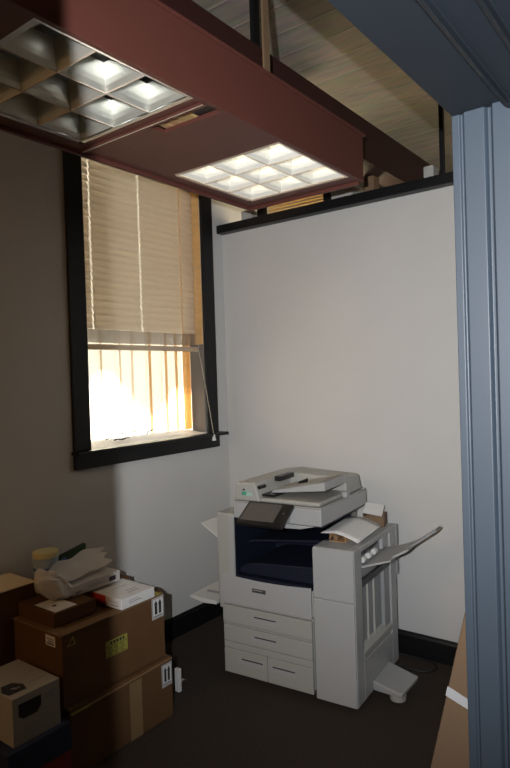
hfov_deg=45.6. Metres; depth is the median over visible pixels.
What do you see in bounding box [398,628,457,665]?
baseboard
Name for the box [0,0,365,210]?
housing
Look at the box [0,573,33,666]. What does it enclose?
cardboard box
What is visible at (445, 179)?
trim
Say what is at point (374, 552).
tray
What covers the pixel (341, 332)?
wall
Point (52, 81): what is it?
light
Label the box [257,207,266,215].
post
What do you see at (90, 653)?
cardboard box
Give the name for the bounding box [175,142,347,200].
light
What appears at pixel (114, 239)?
window blind
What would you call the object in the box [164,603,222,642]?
baseboard
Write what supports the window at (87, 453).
in the wall at (147, 515)
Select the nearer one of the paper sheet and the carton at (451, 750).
the carton at (451, 750)
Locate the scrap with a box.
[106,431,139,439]
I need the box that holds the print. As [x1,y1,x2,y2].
[110,636,123,644]
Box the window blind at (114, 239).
[81,157,215,440]
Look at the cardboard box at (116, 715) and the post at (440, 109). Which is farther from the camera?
the post at (440, 109)
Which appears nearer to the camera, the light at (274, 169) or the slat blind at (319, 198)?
the light at (274, 169)
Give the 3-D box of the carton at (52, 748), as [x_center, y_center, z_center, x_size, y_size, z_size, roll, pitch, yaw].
[-0.993,1.557,2.532,0.366,0.284,0.284,-1,1,37]
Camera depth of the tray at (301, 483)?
3.34 m
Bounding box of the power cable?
[395,653,436,672]
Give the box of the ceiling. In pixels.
[192,0,452,188]
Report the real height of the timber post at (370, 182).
0.132 m
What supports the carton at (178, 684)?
on the floor
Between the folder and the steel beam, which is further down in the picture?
the folder
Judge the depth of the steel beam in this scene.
3.29 m
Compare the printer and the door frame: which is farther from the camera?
the printer
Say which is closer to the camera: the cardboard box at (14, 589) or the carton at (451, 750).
the carton at (451, 750)
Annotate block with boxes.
[241,210,256,219]
[331,186,358,198]
[423,165,438,177]
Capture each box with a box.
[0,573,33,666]
[12,591,164,708]
[60,654,172,767]
[89,578,153,609]
[329,533,349,542]
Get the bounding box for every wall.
[0,131,363,620]
[222,185,464,642]
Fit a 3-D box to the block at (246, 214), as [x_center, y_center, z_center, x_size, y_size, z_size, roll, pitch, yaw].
[-0.032,-1.188,4.314,0.090,0.070,0.100,-1,1,37]
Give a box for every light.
[0,18,191,142]
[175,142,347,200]
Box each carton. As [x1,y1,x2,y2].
[0,659,60,748]
[0,716,71,767]
[18,594,95,628]
[175,667,181,691]
[363,502,386,527]
[431,614,469,767]
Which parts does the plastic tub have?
lid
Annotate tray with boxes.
[190,580,219,603]
[240,544,313,583]
[249,527,333,542]
[272,475,345,492]
[361,539,417,567]
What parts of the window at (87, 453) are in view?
casing, sill, casing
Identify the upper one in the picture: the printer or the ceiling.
the ceiling
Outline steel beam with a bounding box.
[159,0,439,186]
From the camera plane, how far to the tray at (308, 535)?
3.48 m
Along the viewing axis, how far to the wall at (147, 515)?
3.33 m
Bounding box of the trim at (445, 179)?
[216,171,452,234]
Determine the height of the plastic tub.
0.158 m
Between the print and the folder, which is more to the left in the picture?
the folder
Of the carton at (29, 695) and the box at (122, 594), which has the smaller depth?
the carton at (29, 695)
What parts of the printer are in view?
paper drawer, name plate, control panel, door, paper drawer, paper drawer, paper drawer, door, door, recess panel, bin frame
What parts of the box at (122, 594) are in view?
red panel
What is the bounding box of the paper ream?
[34,546,119,599]
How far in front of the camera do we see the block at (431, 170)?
3.47 m
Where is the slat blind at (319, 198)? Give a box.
[268,194,322,213]
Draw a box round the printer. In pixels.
[190,467,440,708]
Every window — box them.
[62,125,228,470]
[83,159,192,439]
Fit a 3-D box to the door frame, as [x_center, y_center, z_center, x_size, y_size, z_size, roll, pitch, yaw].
[0.221,0.542,0.680,0.390,2.284,1.400,-1,1,37]
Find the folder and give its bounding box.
[58,543,85,560]
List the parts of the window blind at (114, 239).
ladder cord, ladder cord, rail, ladder cord, pull cord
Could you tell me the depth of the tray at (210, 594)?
3.58 m
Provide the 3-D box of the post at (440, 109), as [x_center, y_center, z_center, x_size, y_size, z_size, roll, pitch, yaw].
[1.061,-1.577,3.464,0.024,0.800,0.030,-1,1,37]
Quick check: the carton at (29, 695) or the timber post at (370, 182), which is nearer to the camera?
the carton at (29, 695)
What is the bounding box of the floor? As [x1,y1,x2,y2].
[91,614,452,767]
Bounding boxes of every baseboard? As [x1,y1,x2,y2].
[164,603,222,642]
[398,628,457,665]
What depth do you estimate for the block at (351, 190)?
3.81 m
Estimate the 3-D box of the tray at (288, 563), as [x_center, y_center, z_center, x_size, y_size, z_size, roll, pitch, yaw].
[0.223,1.005,3.474,0.466,0.092,0.419,-1,1,32]
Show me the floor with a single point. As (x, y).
(221, 718)
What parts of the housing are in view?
hanger rod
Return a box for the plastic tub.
[32,547,58,574]
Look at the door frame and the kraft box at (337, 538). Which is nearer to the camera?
the door frame
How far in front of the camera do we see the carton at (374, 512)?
3.52 m
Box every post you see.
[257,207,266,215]
[323,192,330,200]
[364,175,378,191]
[438,104,445,173]
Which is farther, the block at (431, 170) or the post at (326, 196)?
the post at (326, 196)
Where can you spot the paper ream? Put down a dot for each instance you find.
(86, 571)
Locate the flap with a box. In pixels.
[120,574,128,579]
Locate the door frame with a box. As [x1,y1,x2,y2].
[327,0,509,767]
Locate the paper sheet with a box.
[321,516,381,542]

